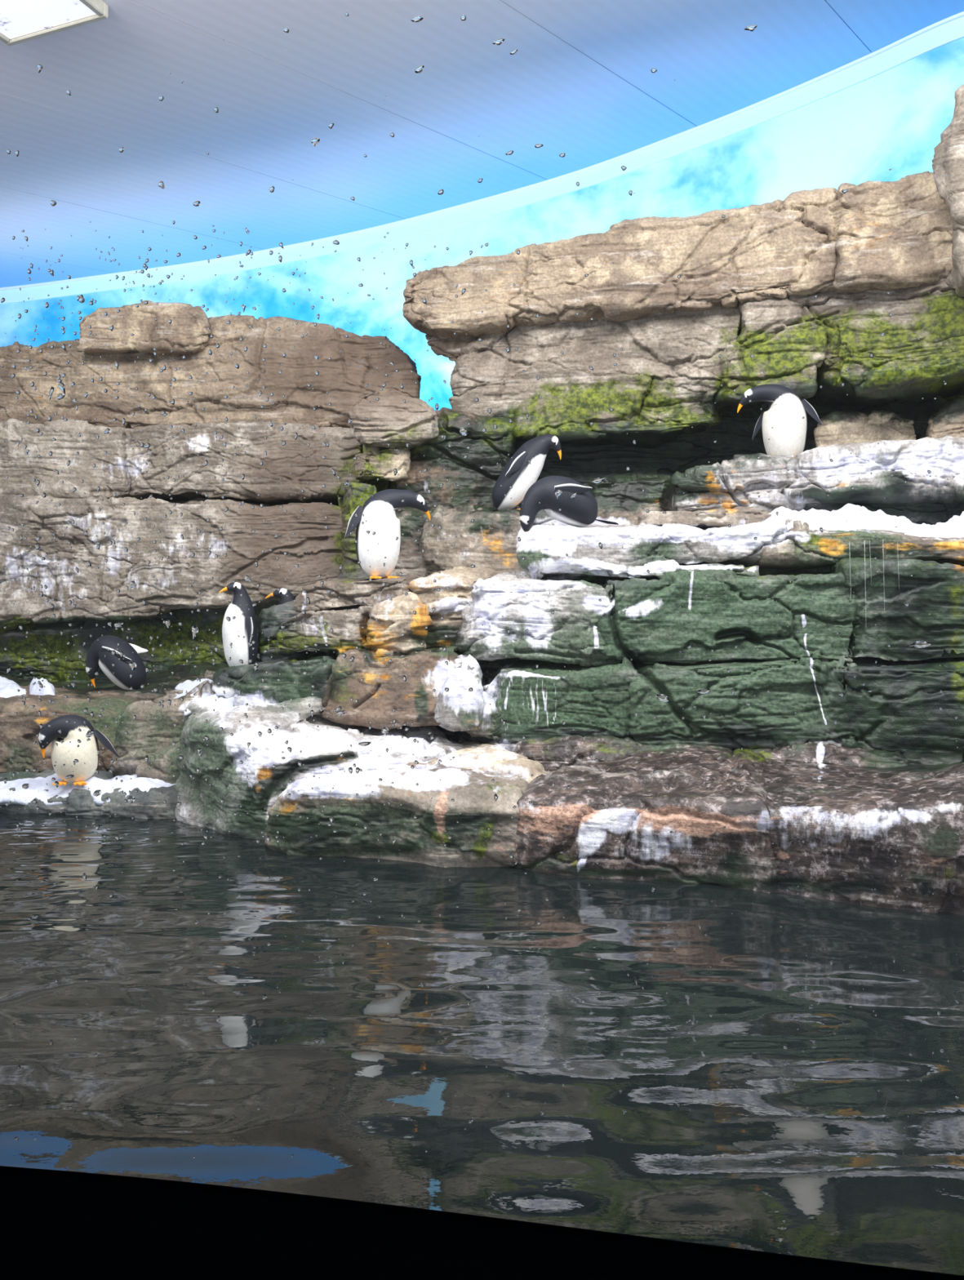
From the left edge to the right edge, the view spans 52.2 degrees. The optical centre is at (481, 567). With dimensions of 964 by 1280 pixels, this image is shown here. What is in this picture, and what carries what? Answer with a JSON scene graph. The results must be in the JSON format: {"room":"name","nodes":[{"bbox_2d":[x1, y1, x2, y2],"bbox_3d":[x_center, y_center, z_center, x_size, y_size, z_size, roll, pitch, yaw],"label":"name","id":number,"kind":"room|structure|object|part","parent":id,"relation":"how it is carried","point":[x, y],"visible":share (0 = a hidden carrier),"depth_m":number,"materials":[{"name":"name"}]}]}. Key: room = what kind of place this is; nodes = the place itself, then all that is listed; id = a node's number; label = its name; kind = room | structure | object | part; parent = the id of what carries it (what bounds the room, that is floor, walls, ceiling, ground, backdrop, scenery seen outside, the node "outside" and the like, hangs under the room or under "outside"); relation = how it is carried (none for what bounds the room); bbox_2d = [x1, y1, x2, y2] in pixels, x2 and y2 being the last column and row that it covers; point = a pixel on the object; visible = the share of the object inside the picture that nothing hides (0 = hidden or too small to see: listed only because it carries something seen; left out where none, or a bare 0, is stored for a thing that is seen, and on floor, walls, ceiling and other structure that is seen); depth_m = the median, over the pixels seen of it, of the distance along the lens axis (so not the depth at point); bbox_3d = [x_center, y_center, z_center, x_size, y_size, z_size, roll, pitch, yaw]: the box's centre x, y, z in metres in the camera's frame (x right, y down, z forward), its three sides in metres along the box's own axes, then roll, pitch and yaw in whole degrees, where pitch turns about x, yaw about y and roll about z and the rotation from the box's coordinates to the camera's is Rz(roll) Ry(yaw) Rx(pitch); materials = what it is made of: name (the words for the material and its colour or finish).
{"room":"penguin enclosure","nodes":[
{"label":"penguin enclosure","id":0,"kind":"room"},
{"bbox_2d":[0,0,963,288],"bbox_3d":[-3.471,-3.951,3.901,32.357,3.693,17.115,0,0,17],"label":"ceiling","id":1,"kind":"structure","parent":0,"point":[576,84],"depth_m":8.99,"materials":[{"name":"paint"}]},
{"bbox_2d":[0,0,107,46],"bbox_3d":[-3.217,-3.949,6.792,0.857,0.205,0.857,0,0,15],"label":"skylight","id":2,"kind":"object","parent":1,"relation":"attached to","point":[20,20],"visible":1,"depth_m":7.03,"materials":[{"name":"white glass"}]},
{"bbox_3d":[-10.514,-3.267,7.058,1.782,1.243,16.248,0,0,38],"label":"panel","id":3,"kind":"part","parent":1,"relation":"part of","materials":[{"name":"paint"}]},
{"bbox_3d":[-8.401,-3.486,6.845,1.782,1.228,16.026,0,0,38],"label":"panel","id":4,"kind":"part","parent":1,"relation":"part of","materials":[{"name":"paint"}]},
{"bbox_3d":[-6.461,-3.688,6.413,1.782,1.207,15.693,0,0,38],"label":"panel","id":5,"kind":"part","parent":1,"relation":"part of","materials":[{"name":"paint"}]},
{"bbox_3d":[-4.706,-3.870,5.746,1.782,1.190,15.431,0,0,38],"label":"panel","id":6,"kind":"part","parent":1,"relation":"part of","materials":[{"name":"paint"}]},
{"bbox_3d":[-3.130,-4.035,4.854,1.782,1.170,15.120,0,0,38],"label":"panel","id":7,"kind":"part","parent":1,"relation":"part of","materials":[{"name":"paint"}]},
{"bbox_3d":[-1.721,-4.181,3.751,1.782,1.155,15.107,0,0,38],"label":"panel","id":8,"kind":"part","parent":1,"relation":"part of","materials":[{"name":"paint"}]},
{"bbox_3d":[-0.310,-4.331,2.649,1.782,1.177,15.327,0,0,38],"label":"panel","id":9,"kind":"part","parent":1,"relation":"part of","materials":[{"name":"paint"}]},
{"bbox_2d":[0,1165,963,1279],"bbox_3d":[0.012,1.908,2.288,8.679,0.624,0.358,0,0,7],"label":"window frame","id":10,"kind":"structure","parent":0,"point":[55,1224],"depth_m":2.38,"materials":[{"name":"black"}]},
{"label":"window","id":11,"kind":"structure","parent":10,"relation":"in","visible":0},
{"bbox_2d":[22,783,29,789],"bbox_3d":[-1.198,0.575,2.581,0.021,0.015,0.003,0,0,9],"label":"water droplet","id":12,"kind":"object","parent":11,"relation":"attached to","point":[25,786],"visible":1,"depth_m":2.58,"materials":[{"name":"clear liquid"}]},
{"bbox_2d":[35,544,39,549],"bbox_3d":[-1.165,-0.053,2.577,0.015,0.014,0.003,-1,0,7],"label":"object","id":13,"kind":"object","parent":11,"relation":"attached to","point":[37,546],"visible":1,"depth_m":2.58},
{"bbox_2d":[35,536,41,541],"bbox_3d":[-1.163,-0.074,2.577,0.018,0.012,0.003,0,0,5],"label":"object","id":14,"kind":"object","parent":11,"relation":"attached to","point":[37,538],"visible":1,"depth_m":2.58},
{"bbox_2d":[37,64,42,73],"bbox_3d":[-1.158,-1.306,2.576,0.014,0.025,0.003,0,0,10],"label":"water droplet","id":15,"kind":"object","parent":11,"relation":"attached to","point":[39,66],"visible":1,"depth_m":2.58,"materials":[{"name":"clear liquid"}]},
{"bbox_2d":[48,386,52,399],"bbox_3d":[-1.128,-0.455,2.573,0.010,0.036,0.003,0,0,3],"label":"water droplet","id":16,"kind":"object","parent":11,"relation":"attached to","point":[50,392],"visible":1,"depth_m":2.57,"materials":[{"name":"clear liquid"}]},
{"bbox_2d":[49,200,56,205],"bbox_3d":[-1.121,-0.952,2.571,0.018,0.016,0.004,0,0,10],"label":"water droplet","id":17,"kind":"object","parent":11,"relation":"attached to","point":[52,202],"visible":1,"depth_m":2.57,"materials":[{"name":"clear liquid"}]},
{"bbox_2d":[57,393,65,399],"bbox_3d":[-1.100,-0.445,2.569,0.022,0.018,0.004,0,0,4],"label":"water droplet","id":18,"kind":"object","parent":11,"relation":"attached to","point":[60,396],"visible":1,"depth_m":2.57,"materials":[{"name":"clear liquid"}]},
{"bbox_2d":[57,382,65,394],"bbox_3d":[-1.098,-0.467,2.568,0.021,0.034,0.004,0,0,10],"label":"water droplet","id":19,"kind":"object","parent":11,"relation":"attached to","point":[60,384],"visible":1,"depth_m":2.57,"materials":[{"name":"clear liquid"}]},
{"bbox_2d":[64,774,74,778],"bbox_3d":[-1.076,0.547,2.567,0.027,0.012,0.003,0,0,9],"label":"water droplet","id":20,"kind":"object","parent":11,"relation":"attached to","point":[68,776],"visible":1,"depth_m":2.56,"materials":[{"name":"clear liquid"}]},
{"bbox_2d":[78,294,84,302],"bbox_3d":[-1.043,-0.699,2.561,0.017,0.022,0.004,0,0,4],"label":"water droplet","id":21,"kind":"object","parent":11,"relation":"attached to","point":[82,300],"visible":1,"depth_m":2.56,"materials":[{"name":"clear liquid"}]},
{"bbox_2d":[85,729,93,737],"bbox_3d":[-1.022,0.433,2.559,0.022,0.021,0.004,0,0,10],"label":"water droplet","id":22,"kind":"object","parent":11,"relation":"attached to","point":[90,733],"visible":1,"depth_m":2.56,"materials":[{"name":"clear liquid"}]},
{"bbox_2d":[93,789,101,796],"bbox_3d":[-1.000,0.588,2.556,0.023,0.017,0.004,0,0,10],"label":"water droplet","id":23,"kind":"object","parent":11,"relation":"attached to","point":[96,793],"visible":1,"depth_m":2.56,"materials":[{"name":"clear liquid"}]},
{"bbox_2d":[103,427,110,433],"bbox_3d":[-0.974,-0.354,2.553,0.019,0.015,0.004,1,0,8],"label":"water droplet","id":24,"kind":"object","parent":11,"relation":"attached to","point":[107,430],"visible":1,"depth_m":2.55,"materials":[{"name":"clear liquid"}]},
{"bbox_2d":[114,622,123,627],"bbox_3d":[-0.942,0.150,2.548,0.025,0.014,0.004,0,0,10],"label":"water droplet","id":25,"kind":"object","parent":11,"relation":"attached to","point":[116,624],"visible":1,"depth_m":2.55,"materials":[{"name":"clear liquid"}]},
{"bbox_2d":[119,146,124,152],"bbox_3d":[-0.934,-1.081,2.547,0.014,0.014,0.003,0,0,5],"label":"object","id":26,"kind":"object","parent":11,"relation":"attached to","point":[121,149],"visible":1,"depth_m":2.55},
{"bbox_2d":[128,795,135,803],"bbox_3d":[-0.907,0.601,2.543,0.021,0.020,0.004,0,0,11],"label":"water droplet","id":27,"kind":"object","parent":11,"relation":"attached to","point":[131,799],"visible":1,"depth_m":2.54,"materials":[{"name":"clear liquid"}]},
{"bbox_2d":[128,662,136,670],"bbox_3d":[-0.903,0.257,2.542,0.021,0.022,0.004,0,0,11],"label":"water droplet","id":28,"kind":"object","parent":11,"relation":"attached to","point":[133,665],"visible":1,"depth_m":2.54,"materials":[{"name":"clear liquid"}]},
{"bbox_2d":[129,581,137,587],"bbox_3d":[-0.902,0.044,2.542,0.021,0.018,0.004,0,0,5],"label":"water droplet","id":29,"kind":"object","parent":11,"relation":"attached to","point":[133,584],"visible":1,"depth_m":2.54,"materials":[{"name":"clear liquid"}]},
{"bbox_2d":[144,442,150,448],"bbox_3d":[-0.864,-0.314,2.537,0.018,0.013,0.003,0,0,9],"label":"water droplet","id":30,"kind":"object","parent":11,"relation":"attached to","point":[147,445],"visible":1,"depth_m":2.54,"materials":[{"name":"clear liquid"}]},
{"bbox_2d":[158,96,164,101],"bbox_3d":[-0.826,-1.206,2.531,0.014,0.013,0.003,0,0,5],"label":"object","id":31,"kind":"object","parent":11,"relation":"attached to","point":[161,98],"visible":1,"depth_m":2.53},
{"bbox_2d":[158,181,164,189],"bbox_3d":[-0.826,-0.984,2.531,0.018,0.022,0.004,0,0,12],"label":"water droplet","id":32,"kind":"object","parent":11,"relation":"attached to","point":[161,184],"visible":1,"depth_m":2.53,"materials":[{"name":"clear liquid"}]},
{"bbox_2d":[164,619,170,628],"bbox_3d":[-0.808,0.147,2.529,0.014,0.022,0.004,0,0,12],"label":"water droplet","id":33,"kind":"object","parent":11,"relation":"attached to","point":[167,622],"visible":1,"depth_m":2.53,"materials":[{"name":"clear liquid"}]},
{"bbox_2d":[191,625,198,639],"bbox_3d":[-0.735,0.168,2.517,0.018,0.037,0.004,0,0,6],"label":"water droplet","id":34,"kind":"object","parent":11,"relation":"attached to","point":[194,628],"visible":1,"depth_m":2.52,"materials":[{"name":"clear liquid"}]},
{"bbox_2d":[192,200,199,206],"bbox_3d":[-0.731,-0.930,2.517,0.020,0.014,0.003,0,0,6],"label":"water droplet","id":35,"kind":"object","parent":11,"relation":"attached to","point":[197,203],"visible":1,"depth_m":2.52,"materials":[{"name":"clear liquid"}]},
{"bbox_2d":[213,106,218,112],"bbox_3d":[-0.678,-1.166,2.509,0.013,0.016,0.003,0,0,9],"label":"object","id":36,"kind":"object","parent":11,"relation":"attached to","point":[215,109],"visible":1,"depth_m":2.51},
{"bbox_2d":[244,575,251,581],"bbox_3d":[-0.594,0.029,2.495,0.017,0.016,0.004,0,0,12],"label":"water droplet","id":37,"kind":"object","parent":11,"relation":"attached to","point":[247,578],"visible":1,"depth_m":2.49,"materials":[{"name":"clear liquid"}]},
{"bbox_2d":[268,186,274,192],"bbox_3d":[-0.531,-0.954,2.484,0.016,0.017,0.004,0,0,6],"label":"water droplet","id":38,"kind":"object","parent":11,"relation":"attached to","point":[271,189],"visible":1,"depth_m":2.48,"materials":[{"name":"clear liquid"}]},
{"bbox_2d":[283,27,288,33],"bbox_3d":[-0.493,-1.352,2.478,0.015,0.014,0.003,0,0,7],"label":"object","id":39,"kind":"object","parent":11,"relation":"attached to","point":[286,29],"visible":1,"depth_m":2.48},
{"bbox_2d":[310,137,319,146],"bbox_3d":[-0.418,-1.065,2.465,0.025,0.021,0.004,0,0,8],"label":"water droplet","id":40,"kind":"object","parent":11,"relation":"attached to","point":[314,141],"visible":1,"depth_m":2.46,"materials":[{"name":"clear liquid"}]},
{"bbox_2d":[328,123,333,128],"bbox_3d":[-0.377,-1.103,2.458,0.016,0.015,0.003,0,0,13],"label":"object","id":41,"kind":"object","parent":11,"relation":"attached to","point":[331,125],"visible":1,"depth_m":2.46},
{"bbox_2d":[333,240,339,244],"bbox_3d":[-0.364,-0.811,2.456,0.018,0.012,0.003,0,0,8],"label":"water droplet","id":42,"kind":"object","parent":11,"relation":"attached to","point":[335,242],"visible":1,"depth_m":2.46,"materials":[{"name":"clear liquid"}]},
{"bbox_2d":[335,706,342,711],"bbox_3d":[-0.358,0.354,2.455,0.018,0.014,0.002,0,0,12],"label":"water droplet","id":43,"kind":"object","parent":11,"relation":"attached to","point":[339,708],"visible":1,"depth_m":2.45,"materials":[{"name":"clear liquid"}]},
{"bbox_2d":[336,710,345,715],"bbox_3d":[-0.353,0.364,2.454,0.024,0.013,0.003,0,0,8],"label":"water droplet","id":44,"kind":"object","parent":11,"relation":"attached to","point":[340,713],"visible":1,"depth_m":2.45,"materials":[{"name":"clear liquid"}]},
{"bbox_2d":[348,767,352,773],"bbox_3d":[-0.328,0.506,2.449,0.011,0.016,0.003,0,0,6],"label":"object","id":45,"kind":"object","parent":11,"relation":"attached to","point":[350,769],"visible":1,"depth_m":2.45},
{"bbox_2d":[355,767,359,773],"bbox_3d":[-0.309,0.506,2.446,0.011,0.016,0.003,0,0,14],"label":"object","id":46,"kind":"object","parent":11,"relation":"attached to","point":[357,769],"visible":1,"depth_m":2.44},
{"bbox_2d":[358,742,371,746],"bbox_3d":[-0.291,0.439,2.443,0.035,0.012,0.002,0,0,11],"label":"water droplet","id":47,"kind":"object","parent":11,"relation":"attached to","point":[362,744],"visible":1,"depth_m":2.44,"materials":[{"name":"liquid"}]},
{"bbox_2d":[381,726,388,735],"bbox_3d":[-0.241,0.406,2.433,0.018,0.021,0.004,0,0,7],"label":"water droplet","id":48,"kind":"object","parent":11,"relation":"attached to","point":[384,731],"visible":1,"depth_m":2.43,"materials":[{"name":"clear liquid"}]},
{"bbox_2d":[410,16,423,22],"bbox_3d":[-0.160,-1.347,2.419,0.033,0.014,0.003,0,0,9],"label":"water droplet","id":49,"kind":"object","parent":11,"relation":"attached to","point":[418,19],"visible":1,"depth_m":2.42,"materials":[{"name":"clear liquid"}]},
{"bbox_2d":[414,65,424,73],"bbox_3d":[-0.154,-1.224,2.417,0.024,0.019,0.003,0,0,8],"label":"water droplet","id":50,"kind":"object","parent":11,"relation":"attached to","point":[420,68],"visible":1,"depth_m":2.42,"materials":[{"name":"clear liquid"}]},
{"bbox_2d":[437,189,444,195],"bbox_3d":[-0.101,-0.919,2.408,0.015,0.014,0.003,0,0,7],"label":"water droplet","id":51,"kind":"object","parent":11,"relation":"attached to","point":[441,191],"visible":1,"depth_m":2.41,"materials":[{"name":"clear liquid"}]},
{"bbox_2d":[459,427,466,435],"bbox_3d":[-0.045,-0.330,2.397,0.019,0.021,0.004,-1,0,11],"label":"water droplet","id":52,"kind":"object","parent":11,"relation":"attached to","point":[463,431],"visible":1,"depth_m":2.40,"materials":[{"name":"clear liquid"}]},
{"bbox_2d":[460,14,466,20],"bbox_3d":[-0.046,-1.339,2.397,0.014,0.015,0.003,0,0,7],"label":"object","id":53,"kind":"object","parent":11,"relation":"attached to","point":[463,17],"visible":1,"depth_m":2.40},
{"bbox_2d":[0,12,963,1158],"bbox_3d":[-0.104,0.081,2.401,2.391,2.937,0.024,0,0,10],"label":"water droplets","id":54,"kind":"object","parent":11,"relation":"attached to","point":[280,258],"visible":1,"depth_m":2.50},
{"bbox_2d":[492,38,504,44],"bbox_3d":[0.040,-1.271,2.381,0.031,0.016,0.003,0,0,9],"label":"water droplet","id":55,"kind":"object","parent":11,"relation":"attached to","point":[500,41],"visible":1,"depth_m":2.38,"materials":[{"name":"clear liquid"}]},
{"bbox_2d":[505,150,513,155],"bbox_3d":[0.066,-1.001,2.376,0.021,0.011,0.002,0,0,9],"label":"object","id":56,"kind":"object","parent":11,"relation":"attached to","point":[509,153],"visible":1,"depth_m":2.38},
{"bbox_2d":[510,48,517,54],"bbox_3d":[0.077,-1.244,2.374,0.020,0.012,0.002,0,0,13],"label":"water droplet","id":57,"kind":"object","parent":11,"relation":"attached to","point":[514,51],"visible":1,"depth_m":2.37,"materials":[{"name":"clear liquid"}]},
{"bbox_2d":[534,143,543,147],"bbox_3d":[0.137,-1.012,2.363,0.021,0.010,0.002,0,0,13],"label":"water droplet","id":58,"kind":"object","parent":11,"relation":"attached to","point":[538,145],"visible":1,"depth_m":2.36,"materials":[{"name":"clear liquid"}]},
{"bbox_2d":[555,489,562,498],"bbox_3d":[0.183,-0.174,2.353,0.018,0.021,0.004,0,0,8],"label":"water droplet","id":59,"kind":"object","parent":11,"relation":"attached to","point":[557,492],"visible":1,"depth_m":2.35,"materials":[{"name":"clear liquid"}]},
{"bbox_2d":[559,152,564,157],"bbox_3d":[0.192,-0.986,2.352,0.014,0.011,0.002,0,0,8],"label":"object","id":60,"kind":"object","parent":11,"relation":"attached to","point":[562,154],"visible":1,"depth_m":2.35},
{"bbox_2d":[570,492,577,498],"bbox_3d":[0.220,-0.171,2.347,0.017,0.015,0.003,0,0,14],"label":"water droplet","id":61,"kind":"object","parent":11,"relation":"attached to","point":[573,495],"visible":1,"depth_m":2.35,"materials":[{"name":"clear liquid"}]},
{"bbox_2d":[591,477,604,484],"bbox_3d":[0.275,-0.204,2.336,0.030,0.016,0.003,0,0,13],"label":"water droplet","id":62,"kind":"object","parent":11,"relation":"attached to","point":[596,481],"visible":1,"depth_m":2.33,"materials":[{"name":"clear liquid"}]},
{"bbox_2d":[621,165,626,170],"bbox_3d":[0.335,-0.943,2.325,0.014,0.013,0.002,2,0,12],"label":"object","id":63,"kind":"object","parent":11,"relation":"attached to","point":[623,167],"visible":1,"depth_m":2.32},
{"bbox_2d":[651,68,657,72],"bbox_3d":[0.404,-1.167,2.311,0.014,0.011,0.002,0,0,13],"label":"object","id":64,"kind":"object","parent":11,"relation":"attached to","point":[653,70],"visible":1,"depth_m":2.31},
{"bbox_2d":[655,693,668,702],"bbox_3d":[0.422,0.307,2.307,0.031,0.019,0.004,0,0,13],"label":"water droplet","id":65,"kind":"object","parent":11,"relation":"attached to","point":[664,698],"visible":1,"depth_m":2.31,"materials":[{"name":"clear liquid"}]},
{"bbox_2d":[697,688,711,694],"bbox_3d":[0.517,0.290,2.289,0.030,0.013,0.003,0,0,9],"label":"water droplet","id":66,"kind":"object","parent":11,"relation":"attached to","point":[703,691],"visible":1,"depth_m":2.29,"materials":[{"name":"clear liquid"}]},
{"bbox_2d":[744,25,757,31],"bbox_3d":[0.620,-1.243,2.270,0.030,0.015,0.003,0,0,9],"label":"water droplet","id":67,"kind":"object","parent":11,"relation":"attached to","point":[752,28],"visible":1,"depth_m":2.27,"materials":[{"name":"clear liquid"}]},
{"bbox_2d":[841,189,848,193],"bbox_3d":[0.824,-0.853,2.232,0.015,0.010,0.002,0,0,13],"label":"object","id":68,"kind":"object","parent":11,"relation":"attached to","point":[844,191],"visible":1,"depth_m":2.23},
{"bbox_2d":[909,640,931,648],"bbox_3d":[0.982,0.173,2.203,0.045,0.016,0.004,0,0,11],"label":"water droplet","id":69,"kind":"object","parent":11,"relation":"attached to","point":[919,644],"visible":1,"depth_m":2.20,"materials":[{"name":"clear liquid"}]},
{"bbox_2d":[0,37,963,410],"bbox_3d":[-1.972,-1.641,11.069,21.884,7.282,2.823,0,0,12],"label":"wall","id":70,"kind":"structure","parent":0,"point":[895,119],"depth_m":10.97,"materials":[{"name":"blue paint"}]},
{"bbox_2d":[0,11,963,304],"bbox_3d":[-1.967,-4.009,11.043,21.879,2.437,2.822,0,0,12],"label":"trim","id":71,"kind":"structure","parent":70,"relation":"attached to","point":[950,32],"depth_m":11.26,"materials":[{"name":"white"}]},
{"bbox_3d":[-1.000,2.135,8.750,26.000,0.170,14.500,0,0,0],"label":"floor","id":72,"kind":"structure","parent":0,"visible":0},
{"bbox_2d":[0,661,229,818],"bbox_3d":[-3.828,1.480,8.108,6.294,1.304,3.276,0,0,0],"label":"rock shelf","id":73,"kind":"object","parent":72,"relation":"on","point":[158,731],"visible":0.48,"depth_m":7.29,"materials":[{"name":"stone"}]},
{"bbox_2d":[0,675,20,687],"bbox_3d":[-4.181,1.020,8.401,0.673,0.203,0.398,0,0,0],"label":"heap","id":74,"kind":"object","parent":73,"relation":"on","point":[4,682],"visible":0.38,"depth_m":8.38,"materials":[{"name":"white snow"}]},
{"bbox_2d":[0,685,26,697],"bbox_3d":[-3.938,1.024,7.928,0.687,0.160,0.444,0,0,0],"label":"heap","id":75,"kind":"object","parent":73,"relation":"on","point":[6,691],"visible":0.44,"depth_m":7.83,"materials":[{"name":"white snow"}]},
{"bbox_2d":[29,677,54,695],"bbox_3d":[-3.556,0.988,7.961,0.200,0.199,0.509,0,0,-25],"label":"heap","id":76,"kind":"object","parent":73,"relation":"on","point":[49,689],"visible":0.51,"depth_m":7.81,"materials":[{"name":"white snow"}]},
{"bbox_2d":[0,773,175,805],"bbox_3d":[-2.955,1.520,6.802,1.994,0.186,0.496,0,0,0],"label":"heap","id":77,"kind":"object","parent":73,"relation":"on","point":[21,796],"visible":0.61,"depth_m":6.68,"materials":[{"name":"white snow"}]},
{"bbox_2d":[38,714,118,785],"bbox_3d":[-2.768,1.267,6.703,0.362,0.529,0.425,0,0,36],"label":"penguin","id":78,"kind":"object","parent":77,"relation":"on","point":[65,753],"visible":0.93,"depth_m":6.62,"materials":[{"name":"black"}]},
{"bbox_2d":[85,635,148,690],"bbox_3d":[-2.951,0.798,8.099,0.630,0.472,0.328,0,0,-3],"label":"penguin","id":79,"kind":"object","parent":73,"relation":"on","point":[95,659],"visible":0.92,"depth_m":8.00,"materials":[{"name":"black"}]},
{"bbox_2d":[173,678,212,698],"bbox_3d":[-2.309,1.000,8.040,0.554,0.178,0.419,0,0,0],"label":"heap","id":80,"kind":"object","parent":73,"relation":"on","point":[188,685],"visible":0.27,"depth_m":8.00,"materials":[{"name":"white snow"}]},
{"bbox_2d":[265,587,294,604],"bbox_3d":[-1.602,0.583,8.207,0.302,0.816,0.304,0,0,32],"label":"penguin","id":81,"kind":"object","parent":73,"relation":"on","point":[282,594],"visible":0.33,"depth_m":8.15,"materials":[{"name":"black"}]},
{"bbox_2d":[0,300,421,683],"bbox_3d":[-4.459,-0.199,9.777,8.032,4.622,2.252,0,0,0],"label":"rock cliff","id":82,"kind":"object","parent":72,"relation":"on","point":[324,557],"visible":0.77,"depth_m":8.91,"materials":[{"name":"brown stone"}]},
{"bbox_2d":[174,696,550,867],"bbox_3d":[-0.800,1.492,6.581,3.154,1.274,1.957,0,0,37],"label":"rock ledge","id":83,"kind":"object","parent":72,"relation":"on","point":[466,779],"visible":0.66,"depth_m":5.92,"materials":[{"name":"white stone"}]},
{"bbox_2d":[183,692,233,716],"bbox_3d":[-1.863,0.990,7.211,0.789,0.150,0.478,0,0,0],"label":"heap","id":84,"kind":"object","parent":83,"relation":"on","point":[228,701],"visible":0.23,"depth_m":7.08,"materials":[{"name":"white snow"}]},
{"bbox_2d":[212,565,502,743],"bbox_3d":[-0.674,0.658,7.571,2.198,1.398,2.085,0,0,19],"label":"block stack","id":85,"kind":"object","parent":83,"relation":"on","point":[460,709],"visible":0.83,"depth_m":6.83,"materials":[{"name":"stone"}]},
{"bbox_2d":[218,582,257,666],"bbox_3d":[-1.793,0.479,7.352,0.297,0.734,0.278,0,0,0],"label":"penguin","id":86,"kind":"object","parent":85,"relation":"on","point":[246,626],"visible":0.83,"depth_m":7.25,"materials":[{"name":"black"}]},
{"bbox_2d":[344,488,430,580],"bbox_3d":[-0.688,-0.221,7.214,0.526,0.703,0.369,0,0,19],"label":"penguin","id":87,"kind":"object","parent":85,"relation":"on","point":[380,510],"visible":0.98,"depth_m":7.12,"materials":[{"name":"black"}]},
{"bbox_2d":[337,391,524,578],"bbox_3d":[-0.434,-0.565,8.632,1.768,1.886,1.972,0,0,0],"label":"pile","id":88,"kind":"object","parent":85,"relation":"on","point":[397,421],"visible":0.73,"depth_m":8.24,"materials":[{"name":"brown stone"}]},
{"bbox_2d":[491,434,561,511],"bbox_3d":[0.298,-0.739,7.958,0.679,0.659,0.354,0,0,0],"label":"penguin","id":89,"kind":"object","parent":88,"relation":"on","point":[518,473],"visible":0.94,"depth_m":7.84,"materials":[{"name":"black"}]},
{"bbox_2d":[0,812,963,1275],"bbox_3d":[0.000,1.817,4.700,11.200,0.446,5.800,0,0,0],"label":"pool water","id":90,"kind":"object","parent":72,"relation":"on","point":[788,1180],"visible":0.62,"depth_m":3.40,"materials":[{"name":"black liquid"}]},
{"bbox_2d":[510,746,963,915],"bbox_3d":[1.954,1.552,5.635,3.465,1.092,1.914,0,0,16],"label":"rock ledge","id":91,"kind":"object","parent":72,"relation":"on","point":[629,827],"visible":0.63,"depth_m":5.07,"materials":[{"name":"stone"}]},
{"bbox_2d":[454,506,963,771],"bbox_3d":[2.524,0.513,7.213,5.443,1.941,2.689,0,0,10],"label":"rock","id":92,"kind":"object","parent":91,"relation":"on","point":[746,581],"visible":0.92,"depth_m":6.60,"materials":[{"name":"stone"}]},
{"bbox_2d":[519,475,618,532],"bbox_3d":[0.625,-0.413,7.020,0.718,0.471,0.386,0,0,0],"label":"penguin","id":93,"kind":"object","parent":92,"relation":"on","point":[581,511],"visible":0.97,"depth_m":6.88,"materials":[{"name":"black"}]},
{"bbox_2d":[402,170,963,526],"bbox_3d":[2.811,-1.722,8.323,6.998,3.238,2.319,0,0,8],"label":"rock cliff","id":94,"kind":"object","parent":92,"relation":"on","point":[870,228],"visible":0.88,"depth_m":7.98,"materials":[{"name":"stone"}]},
{"bbox_2d":[932,84,963,297],"bbox_3d":[4.263,-2.774,7.217,2.082,1.636,1.174,0,0,0],"label":"rock","id":95,"kind":"object","parent":94,"relation":"on","point":[948,156],"visible":0.99,"depth_m":6.92,"materials":[{"name":"beige stone"}]},
{"bbox_2d":[588,436,963,525],"bbox_3d":[3.193,-0.620,7.879,4.701,0.910,1.828,0,0,9],"label":"rock ledge","id":96,"kind":"object","parent":92,"relation":"on","point":[935,497],"visible":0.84,"depth_m":7.26,"materials":[{"name":"stone"}]},
{"bbox_2d":[737,383,822,457],"bbox_3d":[2.273,-1.072,7.544,0.585,0.655,0.334,0,0,-14],"label":"penguin","id":97,"kind":"object","parent":96,"relation":"on","point":[788,436],"visible":0.81,"depth_m":7.45,"materials":[{"name":"black"}]},
{"bbox_2d":[764,502,915,532],"bbox_3d":[2.633,-0.336,7.072,1.321,0.256,0.457,0,0,0],"label":"heap","id":98,"kind":"object","parent":92,"relation":"on","point":[856,518],"visible":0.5,"depth_m":6.98,"materials":[{"name":"white snow"}]},
{"bbox_2d":[848,539,899,611],"bbox_3d":[2.542,0.104,6.371,0.341,0.572,0.104,0,0,0],"label":"trickle","id":99,"kind":"object","parent":92,"relation":"attached to","point":[882,540],"visible":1,"depth_m":6.35,"materials":[{"name":"white"}]},
{"bbox_2d":[904,511,963,537],"bbox_3d":[3.392,-0.269,6.913,1.015,0.252,0.474,0,0,0],"label":"heap","id":100,"kind":"object","parent":92,"relation":"on","point":[953,527],"visible":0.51,"depth_m":6.77,"materials":[{"name":"white snow"}]}
]}

